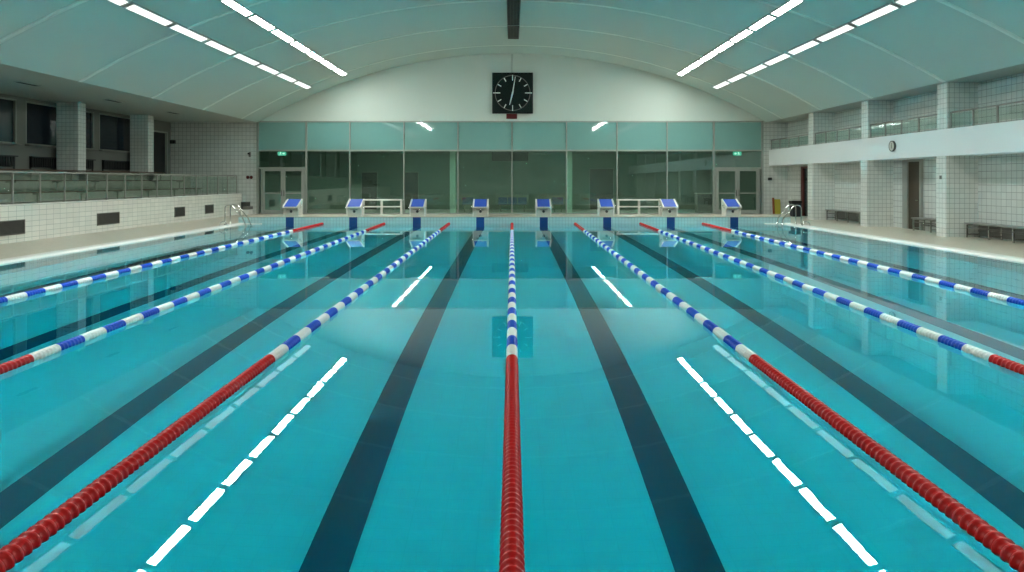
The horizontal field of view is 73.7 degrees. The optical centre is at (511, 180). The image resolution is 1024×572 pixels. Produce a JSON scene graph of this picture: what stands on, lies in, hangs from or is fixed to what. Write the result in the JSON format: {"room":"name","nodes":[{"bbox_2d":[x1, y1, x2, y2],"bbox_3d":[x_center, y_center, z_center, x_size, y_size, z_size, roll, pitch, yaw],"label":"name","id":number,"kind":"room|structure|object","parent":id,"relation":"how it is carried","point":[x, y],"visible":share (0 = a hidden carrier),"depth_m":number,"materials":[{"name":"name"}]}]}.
{"room":"indoor swimming pool","nodes":[
{"label":"indoor swimming pool","id":0,"kind":"room"},
{"bbox_2d":[57,102,85,179],"bbox_3d":[-16.600,-1.097,25.720,0.800,3.660,0.480,0,0,0],"label":"column","id":1,"kind":"structure","parent":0,"point":[71,116],"depth_m":25.48,"materials":[{"name":"tile"}]},
{"bbox_2d":[0,93,170,173],"bbox_3d":[-17.300,-0.547,13.700,0.200,4.760,41.400,0,0,0],"label":"wall","id":2,"kind":"structure","parent":0,"point":[23,152],"depth_m":25.17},
{"bbox_2d":[0,155,17,170],"bbox_3d":[-17.125,-0.587,21.725,0.150,0.540,3.710,0,0,0],"label":"radiator","id":3,"kind":"object","parent":2,"relation":"attached to","point":[5,160],"visible":0.96,"depth_m":23.15,"materials":[{"name":"black metal"}]},
{"bbox_2d":[0,97,21,144],"bbox_3d":[-17.180,-2.027,21.725,0.280,1.580,4.050,0,0,0],"label":"window","id":4,"kind":"structure","parent":2,"relation":"in","point":[8,106],"depth_m":23.43,"materials":[{"name":"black glass"}]},
{"bbox_2d":[25,101,98,150],"bbox_3d":[-17.180,-2.027,26.125,0.280,1.580,4.050,0,0,0],"label":"window","id":5,"kind":"structure","parent":2,"relation":"in","point":[41,119],"depth_m":25.23,"materials":[{"name":"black glass"}]},
{"bbox_2d":[29,156,95,170],"bbox_3d":[-17.125,-0.587,26.125,0.150,0.540,3.710,0,0,0],"label":"radiator","id":6,"kind":"object","parent":2,"relation":"attached to","point":[47,162],"visible":0.59,"depth_m":25.09,"materials":[{"name":"black metal"}]},
{"bbox_2d":[99,113,129,152],"bbox_3d":[-17.180,-2.027,30.175,0.280,1.580,3.550,0,0,0],"label":"window","id":7,"kind":"structure","parent":2,"relation":"in","point":[114,131],"depth_m":29.60,"materials":[{"name":"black glass"}]},
{"bbox_2d":[102,160,129,170],"bbox_3d":[-17.125,-0.587,30.175,0.150,0.540,3.210,0,0,0],"label":"radiator","id":8,"kind":"object","parent":2,"relation":"attached to","point":[106,164],"visible":0.62,"depth_m":29.39,"materials":[{"name":"black metal"}]},
{"bbox_2d":[154,130,167,173],"bbox_3d":[-17.255,-1.367,33.270,0.170,2.100,1.580,0,0,0],"label":"door","id":9,"kind":"structure","parent":2,"relation":"in","point":[160,137],"depth_m":33.56,"materials":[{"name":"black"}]},
{"bbox_2d":[0,170,190,203],"bbox_3d":[-15.475,0.758,13.700,3.450,2.150,41.400,0,0,0],"label":"floor","id":10,"kind":"structure","parent":0,"point":[20,186],"depth_m":24.39,"materials":[{"name":"grey concrete"}]},
{"bbox_2d":[0,168,165,181],"bbox_3d":[-15.800,-0.167,21.400,0.360,0.400,18.800,0,0,0],"label":"bench","id":11,"kind":"object","parent":10,"relation":"on","point":[26,170],"visible":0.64,"depth_m":24.49,"materials":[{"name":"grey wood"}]},
{"bbox_2d":[0,180,182,191],"bbox_3d":[-14.950,0.183,21.400,0.360,0.400,18.800,0,0,0],"label":"bench","id":12,"kind":"object","parent":10,"relation":"on","point":[6,181],"visible":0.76,"depth_m":24.42,"materials":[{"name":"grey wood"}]},
{"bbox_2d":[0,188,201,201],"bbox_3d":[-14.150,0.533,21.400,0.360,0.400,18.800,0,0,0],"label":"bench","id":13,"kind":"object","parent":10,"relation":"on","point":[174,189],"visible":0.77,"depth_m":22.74,"materials":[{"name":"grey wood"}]},
{"bbox_2d":[0,194,241,243],"bbox_3d":[-13.625,1.253,13.550,0.250,1.160,41.100,0,0,0],"label":"wall","id":14,"kind":"structure","parent":0,"point":[42,221],"depth_m":22.50,"materials":[{"name":"white tile"}]},
{"bbox_2d":[0,219,24,235],"bbox_3d":[-13.488,1.273,18.275,0.025,0.400,1.250,0,0,0],"label":"air vent","id":15,"kind":"object","parent":14,"relation":"in","point":[11,227],"visible":1,"depth_m":18.43,"materials":[{"name":"grey metal"}]},
{"bbox_2d":[97,212,119,225],"bbox_3d":[-13.488,1.273,22.825,0.025,0.400,1.250,0,0,0],"label":"air vent","id":16,"kind":"object","parent":14,"relation":"in","point":[111,217],"visible":1,"depth_m":22.82,"materials":[{"name":"grey metal"}]},
{"bbox_2d":[0,193,241,205],"bbox_3d":[-13.630,0.658,13.560,0.300,0.030,41.120,0,0,0],"label":"trim","id":17,"kind":"structure","parent":14,"relation":"on","point":[233,193],"depth_m":22.58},
{"bbox_2d":[0,171,237,203],"bbox_3d":[-13.620,0.196,23.491,0.100,0.894,20.677,0,0,0],"label":"glass balustrade","id":18,"kind":"object","parent":17,"relation":"on","point":[11,172],"visible":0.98,"depth_m":22.95,"materials":[{"name":"glass"}]},
{"bbox_2d":[130,115,153,179],"bbox_3d":[-16.600,-1.097,30.620,0.800,3.660,0.480,0,0,0],"label":"column","id":19,"kind":"structure","parent":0,"point":[141,126],"depth_m":30.38,"materials":[{"name":"tile"}]},
{"bbox_2d":[171,53,787,213],"bbox_3d":[-1.650,-2.292,34.540,31.500,8.250,0.320,0,0,0],"label":"wall","id":20,"kind":"structure","parent":0,"point":[459,88],"depth_m":34.38,"materials":[{"name":"paint"}]},
{"bbox_2d":[256,121,763,213],"bbox_3d":[-0.101,-0.657,34.400,25.504,4.681,0.140,0,0,0],"label":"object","id":21,"kind":"structure","parent":20,"relation":"in","point":[306,136],"depth_m":34.39,"materials":[{"name":"teal glass"}]},
{"bbox_2d":[261,169,304,213],"bbox_3d":[-11.526,0.552,34.378,2.192,2.273,0.163,0,0,0],"label":"door","id":22,"kind":"structure","parent":21,"relation":"attached to","point":[283,193],"depth_m":34.36,"materials":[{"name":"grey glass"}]},
{"bbox_2d":[715,169,759,213],"bbox_3d":[11.350,0.552,34.378,2.242,2.273,0.163,0,0,0],"label":"door","id":23,"kind":"structure","parent":21,"relation":"attached to","point":[737,193],"depth_m":34.36,"materials":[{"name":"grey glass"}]},
{"bbox_2d":[492,73,532,113],"bbox_3d":[0.030,-4.389,34.280,2.051,2.051,0.200,0,0,0],"label":"wall clock","id":24,"kind":"object","parent":20,"relation":"attached to","point":[512,93],"visible":1,"depth_m":34.22,"materials":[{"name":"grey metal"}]},
{"bbox_2d":[260,151,759,212],"bbox_3d":[-0.101,-0.067,37.450,26.796,3.600,5.500,0,0,0],"label":"wall","id":25,"kind":"structure","parent":0,"point":[543,176],"depth_m":40.00,"materials":[{"name":"glass"}]},
{"bbox_2d":[361,171,377,208],"bbox_3d":[-8.349,0.583,39.980,0.999,2.220,0.040,0,0,0],"label":"door","id":26,"kind":"structure","parent":25,"relation":"in","point":[369,179],"depth_m":39.97,"materials":[{"name":"green glass"}]},
{"bbox_2d":[405,171,418,208],"bbox_3d":[-5.888,0.583,39.980,0.882,2.220,0.040,0,0,0],"label":"door","id":27,"kind":"structure","parent":25,"relation":"in","point":[411,177],"depth_m":39.97,"materials":[{"name":"green glass"}]},
{"bbox_2d":[450,151,455,212],"bbox_3d":[-3.051,0.063,35.300,0.300,3.260,0.400,0,0,0],"label":"trim","id":28,"kind":"structure","parent":25,"relation":"attached to","point":[452,153],"depth_m":35.10,"materials":[{"name":"metal"}]},
{"bbox_2d":[567,151,571,212],"bbox_3d":[2.947,0.063,35.300,0.300,3.260,0.400,0,0,0],"label":"trim","id":29,"kind":"structure","parent":25,"relation":"attached to","point":[569,153],"depth_m":35.10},
{"bbox_2d":[589,168,613,208],"bbox_3d":[5.244,0.483,39.980,1.468,2.420,0.040,0,0,0],"label":"door","id":30,"kind":"structure","parent":25,"relation":"in","point":[601,180],"depth_m":39.97,"materials":[{"name":"green glass"}]},
{"bbox_2d":[266,151,753,153],"bbox_3d":[-0.101,-1.667,37.330,26.796,0.200,5.740,0,0,0],"label":"ceiling","id":31,"kind":"structure","parent":0,"point":[287,152],"depth_m":38.21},
{"bbox_2d":[492,152,527,160],"bbox_3d":[-0.110,-1.325,37.500,2.000,0.515,0.080,0,0,0],"label":"wall screen","id":32,"kind":"object","parent":31,"relation":"hanging from","point":[496,156],"visible":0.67,"depth_m":37.46,"materials":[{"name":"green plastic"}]},
{"bbox_2d":[0,0,1023,121],"bbox_3d":[-1.650,-4.752,13.850,31.500,3.650,41.700,0,0,0],"label":"ceiling","id":33,"kind":"structure","parent":0,"point":[77,42],"depth_m":23.51,"materials":[{"name":"paint"}]},
{"bbox_2d":[122,1,174,26],"bbox_3d":[-9.699,-4.449,18.270,0.301,0.208,2.132,0,0,0],"label":"ceiling light","id":34,"kind":"object","parent":33,"relation":"attached to","point":[133,7],"visible":0.99,"depth_m":18.15,"materials":[{"name":"plastic"}]},
{"bbox_2d":[167,22,209,42],"bbox_3d":[-9.699,-4.449,20.490,0.301,0.208,2.132,0,0,0],"label":"ceiling light","id":35,"kind":"object","parent":33,"relation":"attached to","point":[177,27],"visible":0.99,"depth_m":20.40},
{"bbox_2d":[170,25,206,41],"bbox_3d":[-9.692,-4.432,20.490,0.240,0.045,2.010,-23,0,0],"label":"diffuser","id":36,"kind":"object","parent":35,"relation":"attached to","point":[181,29],"depth_m":20.45,"materials":[{"name":"plastic"}]},
{"bbox_2d":[202,38,237,55],"bbox_3d":[-9.699,-4.449,22.710,0.301,0.208,2.132,0,0,0],"label":"ceiling light","id":37,"kind":"object","parent":33,"relation":"attached to","point":[212,43],"visible":0.99,"depth_m":22.61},
{"bbox_2d":[205,41,235,54],"bbox_3d":[-9.692,-4.432,22.710,0.240,0.045,2.010,-23,0,0],"label":"diffuser","id":38,"kind":"object","parent":37,"relation":"attached to","point":[221,47],"depth_m":22.68,"materials":[{"name":"plastic"}]},
{"bbox_2d":[219,0,253,16],"bbox_3d":[-8.012,-5.080,19.895,0.301,0.192,1.882,0,0,0],"label":"ceiling light","id":39,"kind":"object","parent":33,"relation":"attached to","point":[233,4],"visible":1,"depth_m":19.92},
{"bbox_2d":[231,51,260,65],"bbox_3d":[-9.699,-4.449,24.930,0.301,0.208,2.132,0,0,0],"label":"ceiling light","id":40,"kind":"object","parent":33,"relation":"attached to","point":[239,55],"visible":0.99,"depth_m":24.86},
{"bbox_2d":[234,54,258,64],"bbox_3d":[-9.692,-4.432,24.930,0.240,0.045,2.010,-23,0,0],"label":"diffuser","id":41,"kind":"object","parent":40,"relation":"attached to","point":[243,57],"depth_m":24.88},
{"bbox_2d":[247,13,276,30],"bbox_3d":[-8.012,-5.080,21.865,0.301,0.192,1.882,0,0,0],"label":"ceiling light","id":42,"kind":"object","parent":33,"relation":"attached to","point":[257,19],"visible":0.98,"depth_m":21.79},
{"bbox_2d":[250,16,273,29],"bbox_3d":[-8.007,-5.062,21.865,0.210,0.045,1.710,-18,0,0],"label":"diffuser","id":43,"kind":"object","parent":42,"relation":"attached to","point":[258,20],"depth_m":21.85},
{"bbox_2d":[269,27,294,42],"bbox_3d":[-8.012,-5.080,23.835,0.301,0.192,1.882,0,0,0],"label":"ceiling light","id":44,"kind":"object","parent":33,"relation":"attached to","point":[279,33],"visible":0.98,"depth_m":23.76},
{"bbox_2d":[273,30,292,41],"bbox_3d":[-8.007,-5.062,23.835,0.210,0.045,1.710,-18,0,0],"label":"diffuser","id":45,"kind":"object","parent":44,"relation":"attached to","point":[279,33],"depth_m":23.83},
{"bbox_2d":[275,72,297,82],"bbox_3d":[-9.699,-4.449,29.370,0.301,0.208,2.132,0,0,0],"label":"ceiling light","id":46,"kind":"object","parent":33,"relation":"attached to","point":[282,75],"visible":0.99,"depth_m":29.32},
{"bbox_2d":[277,74,295,81],"bbox_3d":[-9.692,-4.432,29.370,0.240,0.045,2.010,-23,0,0],"label":"diffuser","id":47,"kind":"object","parent":46,"relation":"attached to","point":[284,76],"depth_m":29.38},
{"bbox_2d":[289,39,310,52],"bbox_3d":[-8.012,-5.080,25.805,0.301,0.192,1.882,0,0,0],"label":"ceiling light","id":48,"kind":"object","parent":33,"relation":"attached to","point":[296,44],"visible":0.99,"depth_m":25.73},
{"bbox_2d":[291,42,309,51],"bbox_3d":[-8.007,-5.062,25.805,0.210,0.045,1.710,-18,0,0],"label":"diffuser","id":49,"kind":"object","parent":48,"relation":"attached to","point":[298,45],"depth_m":25.77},
{"bbox_2d":[305,50,324,61],"bbox_3d":[-8.012,-5.080,27.775,0.301,0.192,1.882,0,0,0],"label":"ceiling light","id":50,"kind":"object","parent":33,"relation":"attached to","point":[314,55],"visible":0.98,"depth_m":27.71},
{"bbox_2d":[308,52,323,60],"bbox_3d":[-8.007,-5.062,27.775,0.210,0.045,1.710,-18,0,0],"label":"diffuser","id":51,"kind":"object","parent":50,"relation":"attached to","point":[314,55],"depth_m":27.76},
{"bbox_2d":[151,0,872,98],"bbox_3d":[0.000,-4.666,24.240,25.600,3.502,0.160,0,0,0],"label":"trim","id":52,"kind":"structure","parent":33,"relation":"attached to","point":[230,58],"depth_m":24.21,"materials":[{"name":"metal"}]},
{"bbox_2d":[78,0,945,81],"bbox_3d":[0.000,-4.666,20.210,25.600,3.502,0.160,0,0,0],"label":"trim","id":53,"kind":"structure","parent":33,"relation":"attached to","point":[263,1],"depth_m":20.19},
{"bbox_2d":[0,0,1023,43],"bbox_3d":[0.000,-4.666,16.180,25.600,3.502,0.160,0,0,0],"label":"trim","id":54,"kind":"structure","parent":33,"relation":"attached to","point":[79,2],"depth_m":16.17,"materials":[{"name":"metal"}]},
{"bbox_2d":[202,26,821,109],"bbox_3d":[0.000,-4.666,28.270,25.600,3.502,0.160,0,0,0],"label":"trim","id":55,"kind":"structure","parent":33,"relation":"attached to","point":[479,26],"depth_m":28.24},
{"bbox_2d":[241,45,782,118],"bbox_3d":[0.000,-4.666,32.300,25.600,3.502,0.160,0,0,0],"label":"trim","id":56,"kind":"structure","parent":33,"relation":"attached to","point":[488,45],"depth_m":32.26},
{"bbox_2d":[507,26,519,38],"bbox_3d":[0.060,-6.347,29.325,0.500,0.060,2.350,0,0,0],"label":"ceiling vent","id":57,"kind":"object","parent":33,"relation":"in","point":[513,31],"visible":1,"depth_m":29.23,"materials":[{"name":"grey metal"}]},
{"bbox_2d":[507,0,520,24],"bbox_3d":[0.060,-6.347,25.800,0.500,0.060,4.000,0,0,0],"label":"ceiling vent","id":58,"kind":"object","parent":33,"relation":"in","point":[513,6],"visible":1,"depth_m":25.73,"materials":[{"name":"grey metal"}]},
{"bbox_2d":[699,50,718,61],"bbox_3d":[8.012,-5.080,27.775,0.301,0.192,1.882,0,0,0],"label":"ceiling light","id":59,"kind":"object","parent":33,"relation":"attached to","point":[709,55],"visible":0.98,"depth_m":27.71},
{"bbox_2d":[700,52,715,60],"bbox_3d":[8.007,-5.062,27.775,0.210,0.045,1.710,18,0,0],"label":"diffuser","id":60,"kind":"object","parent":59,"relation":"attached to","point":[709,55],"depth_m":27.76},
{"bbox_2d":[713,39,734,52],"bbox_3d":[8.012,-5.080,25.805,0.301,0.192,1.882,0,0,0],"label":"ceiling light","id":61,"kind":"object","parent":33,"relation":"attached to","point":[726,44],"visible":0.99,"depth_m":25.73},
{"bbox_2d":[714,42,732,51],"bbox_3d":[8.007,-5.062,25.805,0.210,0.045,1.710,18,0,0],"label":"diffuser","id":62,"kind":"object","parent":61,"relation":"attached to","point":[725,45],"depth_m":25.77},
{"bbox_2d":[726,72,748,82],"bbox_3d":[9.699,-4.449,29.370,0.301,0.208,2.132,0,0,0],"label":"ceiling light","id":63,"kind":"object","parent":33,"relation":"attached to","point":[741,75],"visible":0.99,"depth_m":29.32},
{"bbox_2d":[728,74,746,81],"bbox_3d":[9.692,-4.432,29.370,0.240,0.045,2.010,23,0,0],"label":"diffuser","id":64,"kind":"object","parent":63,"relation":"attached to","point":[739,76],"depth_m":29.38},
{"bbox_2d":[729,27,754,42],"bbox_3d":[8.012,-5.080,23.835,0.301,0.192,1.882,0,0,0],"label":"ceiling light","id":65,"kind":"object","parent":33,"relation":"attached to","point":[744,33],"visible":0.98,"depth_m":23.76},
{"bbox_2d":[731,30,750,41],"bbox_3d":[8.007,-5.062,23.835,0.210,0.045,1.710,18,0,0],"label":"diffuser","id":66,"kind":"object","parent":65,"relation":"attached to","point":[744,33],"depth_m":23.83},
{"bbox_2d":[747,13,776,30],"bbox_3d":[8.012,-5.080,21.865,0.301,0.192,1.882,0,0,0],"label":"ceiling light","id":67,"kind":"object","parent":33,"relation":"attached to","point":[766,19],"visible":0.98,"depth_m":21.79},
{"bbox_2d":[750,16,773,29],"bbox_3d":[8.007,-5.062,21.865,0.210,0.045,1.710,18,0,0],"label":"diffuser","id":68,"kind":"object","parent":67,"relation":"attached to","point":[764,20],"depth_m":21.85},
{"bbox_2d":[763,51,792,65],"bbox_3d":[9.699,-4.449,24.930,0.301,0.208,2.132,0,0,0],"label":"ceiling light","id":69,"kind":"object","parent":33,"relation":"attached to","point":[784,55],"visible":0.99,"depth_m":24.86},
{"bbox_2d":[765,54,789,64],"bbox_3d":[9.692,-4.432,24.930,0.240,0.045,2.010,23,0,0],"label":"diffuser","id":70,"kind":"object","parent":69,"relation":"attached to","point":[780,57],"depth_m":24.88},
{"bbox_2d":[770,0,804,16],"bbox_3d":[8.012,-5.080,19.895,0.301,0.192,1.882,0,0,0],"label":"ceiling light","id":71,"kind":"object","parent":33,"relation":"attached to","point":[789,4],"visible":1,"depth_m":19.92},
{"bbox_2d":[786,38,821,55],"bbox_3d":[9.699,-4.449,22.710,0.301,0.208,2.132,0,0,0],"label":"ceiling light","id":72,"kind":"object","parent":33,"relation":"attached to","point":[811,43],"visible":0.99,"depth_m":22.61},
{"bbox_2d":[788,41,818,54],"bbox_3d":[9.692,-4.432,22.710,0.240,0.045,2.010,23,0,0],"label":"diffuser","id":73,"kind":"object","parent":72,"relation":"attached to","point":[802,47],"depth_m":22.68,"materials":[{"name":"plastic"}]},
{"bbox_2d":[814,22,856,42],"bbox_3d":[9.699,-4.449,20.490,0.301,0.208,2.132,0,0,0],"label":"ceiling light","id":74,"kind":"object","parent":33,"relation":"attached to","point":[846,27],"visible":0.99,"depth_m":20.40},
{"bbox_2d":[817,25,853,41],"bbox_3d":[9.692,-4.432,20.490,0.240,0.045,2.010,23,0,0],"label":"diffuser","id":75,"kind":"object","parent":74,"relation":"attached to","point":[841,29],"depth_m":20.45,"materials":[{"name":"plastic"}]},
{"bbox_2d":[849,1,901,26],"bbox_3d":[9.699,-4.449,18.270,0.301,0.208,2.132,0,0,0],"label":"ceiling light","id":76,"kind":"object","parent":33,"relation":"attached to","point":[889,7],"visible":0.99,"depth_m":18.15,"materials":[{"name":"plastic"}]},
{"bbox_2d":[0,209,1023,258],"bbox_3d":[0.175,1.758,16.600,27.550,0.150,47.200,0,0,0],"label":"floor","id":77,"kind":"structure","parent":0,"point":[1004,247],"depth_m":21.68,"materials":[{"name":"tile"}]},
{"bbox_2d":[365,199,402,214],"bbox_3d":[-6.220,1.293,32.600,1.982,0.800,0.400,0,0,0],"label":"bench","id":78,"kind":"object","parent":77,"relation":"on","point":[381,206],"visible":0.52,"depth_m":32.42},
{"bbox_2d":[498,197,526,211],"bbox_3d":[0.027,1.303,36.985,1.572,0.780,0.470,0,0,0],"label":"bench","id":79,"kind":"object","parent":77,"relation":"on","point":[501,200],"visible":0.91,"depth_m":37.17,"materials":[{"name":"metal"}]},
{"bbox_2d":[616,199,659,214],"bbox_3d":[6.064,1.293,32.600,2.101,0.800,0.400,0,0,0],"label":"bench","id":80,"kind":"object","parent":77,"relation":"on","point":[618,200],"visible":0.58,"depth_m":32.42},
{"bbox_2d":[694,193,711,212],"bbox_3d":[10.124,1.173,36.015,0.900,1.040,0.510,0,0,0],"label":"base cabinet","id":81,"kind":"object","parent":77,"relation":"on","point":[703,201],"visible":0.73,"depth_m":35.78,"materials":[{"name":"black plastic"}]},
{"bbox_2d":[789,200,801,216],"bbox_3d":[13.300,1.318,32.050,0.470,0.750,0.450,0,0,0],"label":"waste bin","id":82,"kind":"object","parent":77,"relation":"on","point":[795,202],"visible":0.98,"depth_m":31.85,"materials":[{"name":"black plastic"}]},
{"bbox_2d":[808,113,834,219],"bbox_3d":[13.425,-0.572,29.660,0.950,4.710,0.480,0,0,0],"label":"wall pier","id":83,"kind":"object","parent":77,"relation":"on","point":[821,176],"visible":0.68,"depth_m":29.42,"materials":[{"name":"tile"}]},
{"bbox_2d":[825,209,859,223],"bbox_3d":[13.662,1.463,27.850,0.445,0.440,2.900,0,0,0],"label":"bench","id":84,"kind":"object","parent":77,"relation":"on","point":[845,215],"visible":0.79,"depth_m":28.20,"materials":[{"name":"metal"}]},
{"bbox_2d":[860,100,892,226],"bbox_3d":[13.425,-0.572,25.130,0.950,4.710,0.480,0,0,0],"label":"wall pier","id":85,"kind":"object","parent":77,"relation":"on","point":[876,176],"visible":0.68,"depth_m":24.89,"materials":[{"name":"tile"}]},
{"bbox_2d":[911,217,935,232],"bbox_3d":[13.662,1.463,21.975,0.445,0.440,2.050,0,0,0],"label":"bench","id":86,"kind":"object","parent":77,"relation":"on","point":[913,218],"visible":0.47,"depth_m":22.46,"materials":[{"name":"metal"}]},
{"bbox_2d":[936,82,977,236],"bbox_3d":[13.425,-0.572,20.600,0.950,4.710,0.480,0,0,0],"label":"wall pier","id":87,"kind":"object","parent":77,"relation":"on","point":[957,190],"visible":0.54,"depth_m":20.36,"materials":[{"name":"tile"}]},
{"bbox_2d":[964,222,1023,242],"bbox_3d":[13.662,1.463,18.350,0.445,0.440,3.900,0,0,0],"label":"bench","id":88,"kind":"object","parent":77,"relation":"on","point":[1011,232],"visible":1,"depth_m":19.26,"materials":[{"name":"metal"}]},
{"bbox_2d":[238,217,790,223],"bbox_3d":[0.100,2.498,27.350,22.000,2.070,0.300,0,0,0],"label":"wall","id":89,"kind":"structure","parent":0,"point":[264,220],"depth_m":27.20,"materials":[{"name":"tile"}]},
{"bbox_2d":[242,215,786,216],"bbox_3d":[0.100,1.583,27.840,21.700,0.300,1.320,0,0,0],"label":"floor","id":90,"kind":"structure","parent":0,"point":[249,215],"depth_m":27.18,"materials":[{"name":"tile"}]},
{"bbox_2d":[282,199,302,215],"bbox_3d":[-8.855,1.088,27.555,0.737,0.689,0.670,0,0,0],"label":"starting block","id":91,"kind":"object","parent":90,"relation":"on","point":[291,207],"visible":1,"depth_m":27.37,"materials":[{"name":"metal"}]},
{"bbox_2d":[345,199,364,215],"bbox_3d":[-6.325,1.088,27.555,0.737,0.689,0.670,0,0,0],"label":"starting block","id":92,"kind":"object","parent":90,"relation":"on","point":[354,207],"visible":1,"depth_m":27.37,"materials":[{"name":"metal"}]},
{"bbox_2d":[408,199,426,215],"bbox_3d":[-3.795,1.088,27.555,0.737,0.689,0.670,0,0,0],"label":"starting block","id":93,"kind":"object","parent":90,"relation":"on","point":[417,207],"visible":1,"depth_m":27.37,"materials":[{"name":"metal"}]},
{"bbox_2d":[471,199,489,215],"bbox_3d":[-1.265,1.088,27.555,0.737,0.689,0.670,0,0,0],"label":"starting block","id":94,"kind":"object","parent":90,"relation":"on","point":[481,207],"visible":1,"depth_m":27.37,"materials":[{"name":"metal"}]},
{"bbox_2d":[534,199,552,215],"bbox_3d":[1.265,1.088,27.555,0.737,0.689,0.670,0,0,0],"label":"starting block","id":95,"kind":"object","parent":90,"relation":"on","point":[542,207],"visible":1,"depth_m":27.37,"materials":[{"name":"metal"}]},
{"bbox_2d":[597,199,615,215],"bbox_3d":[3.795,1.088,27.555,0.737,0.689,0.670,0,0,0],"label":"starting block","id":96,"kind":"object","parent":90,"relation":"on","point":[605,207],"visible":1,"depth_m":27.37,"materials":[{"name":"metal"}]},
{"bbox_2d":[659,199,678,215],"bbox_3d":[6.325,1.088,27.555,0.737,0.689,0.670,0,0,0],"label":"starting block","id":97,"kind":"object","parent":90,"relation":"on","point":[667,207],"visible":1,"depth_m":27.37,"materials":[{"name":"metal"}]},
{"bbox_2d":[721,199,741,215],"bbox_3d":[8.855,1.088,27.555,0.737,0.689,0.670,0,0,0],"label":"starting block","id":98,"kind":"object","parent":90,"relation":"on","point":[729,207],"visible":1,"depth_m":27.37,"materials":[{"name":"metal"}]},
{"bbox_2d":[769,120,1023,165],"bbox_3d":[13.425,-1.137,13.700,0.950,0.800,41.400,0,0,0],"label":"parapet","id":99,"kind":"structure","parent":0,"point":[1001,138],"depth_m":21.75,"materials":[{"name":"paint"}]},
{"bbox_2d":[870,114,936,137],"bbox_3d":[13.050,-1.794,22.875,0.100,0.514,4.010,0,0,0],"label":"glass balustrade","id":100,"kind":"object","parent":99,"relation":"on","point":[919,117],"visible":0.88,"depth_m":22.85,"materials":[{"name":"glass"}]},
{"bbox_2d":[948,100,1023,128],"bbox_3d":[13.050,-1.794,18.345,0.100,0.514,4.010,0,0,0],"label":"glass balustrade","id":101,"kind":"object","parent":99,"relation":"on","point":[996,105],"visible":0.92,"depth_m":18.83,"materials":[{"name":"glass"}]},
{"bbox_2d":[788,73,1023,241],"bbox_3d":[14.000,-0.547,13.700,0.200,4.760,41.400,0,0,0],"label":"wall","id":102,"kind":"structure","parent":0,"point":[1000,177],"depth_m":22.57,"materials":[{"name":"tile"}]},
{"bbox_2d":[801,166,807,215],"bbox_3d":[13.840,0.508,31.925,0.120,2.350,1.350,0,0,0],"label":"door","id":103,"kind":"structure","parent":102,"relation":"in","point":[804,169],"depth_m":32.32,"materials":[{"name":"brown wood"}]},
{"bbox_2d":[902,159,923,229],"bbox_3d":[13.845,0.483,23.605,0.110,2.400,1.090,0,0,0],"label":"door","id":104,"kind":"structure","parent":102,"relation":"in","point":[912,170],"depth_m":23.61,"materials":[{"name":"wood"}]},
{"bbox_3d":[-10.750,2.663,14.550,0.300,1.740,25.300,0,0,0],"label":"wall","id":105,"kind":"structure","parent":0,"visible":0},
{"bbox_2d":[0,223,243,263],"bbox_3d":[-10.750,1.740,14.560,0.300,0.125,25.320,0,0,0],"label":"trim","id":106,"kind":"structure","parent":105,"relation":"on","point":[45,254],"depth_m":17.82,"materials":[{"name":"tile"}]},
{"bbox_3d":[10.950,2.663,14.550,0.300,1.740,25.300,0,0,0],"label":"wall","id":107,"kind":"structure","parent":0,"visible":0},
{"bbox_2d":[784,223,1023,262],"bbox_3d":[10.950,1.740,14.560,0.300,0.125,25.320,0,0,0],"label":"trim","id":108,"kind":"structure","parent":107,"relation":"on","point":[980,253],"depth_m":18.07,"materials":[{"name":"tile"}]},
{"bbox_3d":[0.100,3.633,14.700,22.000,0.200,25.600,0,0,0],"label":"floor","id":109,"kind":"structure","parent":0,"visible":0},
{"bbox_2d":[0,224,1023,571],"bbox_3d":[0.100,2.643,14.700,21.420,1.820,25.020,0,0,0],"label":"pool water","id":110,"kind":"object","parent":109,"relation":"on","point":[374,443],"visible":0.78,"depth_m":5.28,"materials":[{"name":"liquid"}]},
{"bbox_2d":[0,222,323,302],"bbox_3d":[-7.350,1.721,14.699,0.122,0.116,25.000,0,0,-1],"label":"lane rope","id":111,"kind":"object","parent":110,"relation":"on","point":[112,273],"visible":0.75,"depth_m":12.89,"materials":[{"name":"plastic"}]},
{"bbox_2d":[0,223,384,373],"bbox_3d":[-4.810,1.721,14.697,0.126,0.116,25.000,0,0,-1],"label":"lane rope","id":112,"kind":"object","parent":110,"relation":"on","point":[31,357],"visible":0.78,"depth_m":8.46,"materials":[{"name":"plastic"}]},
{"bbox_2d":[0,222,449,571],"bbox_3d":[-2.397,1.721,14.700,0.120,0.116,25.000,0,0,-1],"label":"lane rope","id":113,"kind":"object","parent":110,"relation":"on","point":[24,544],"visible":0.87,"depth_m":4.27,"materials":[{"name":"plastic"}]},
{"bbox_2d":[499,223,524,571],"bbox_3d":[0.000,1.721,14.700,0.116,0.116,25.000,0,0,0],"label":"lane rope","id":114,"kind":"object","parent":110,"relation":"on","point":[511,556],"visible":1,"depth_m":4.11,"materials":[{"name":"plastic"}]},
{"bbox_2d":[574,222,1023,571],"bbox_3d":[2.397,1.721,14.700,0.120,0.116,25.000,0,0,1],"label":"lane rope","id":115,"kind":"object","parent":110,"relation":"on","point":[999,544],"visible":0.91,"depth_m":4.27,"materials":[{"name":"plastic"}]},
{"bbox_2d":[639,222,1023,374],"bbox_3d":[4.810,1.721,14.697,0.124,0.116,25.000,0,0,1],"label":"lane rope","id":116,"kind":"object","parent":110,"relation":"on","point":[999,360],"visible":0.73,"depth_m":8.43,"materials":[{"name":"plastic"}]},
{"bbox_2d":[702,223,1023,305],"bbox_3d":[7.265,1.721,14.696,0.126,0.116,25.000,0,0,1],"label":"lane rope","id":117,"kind":"object","parent":110,"relation":"on","point":[905,273],"visible":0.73,"depth_m":12.66,"materials":[{"name":"plastic"}]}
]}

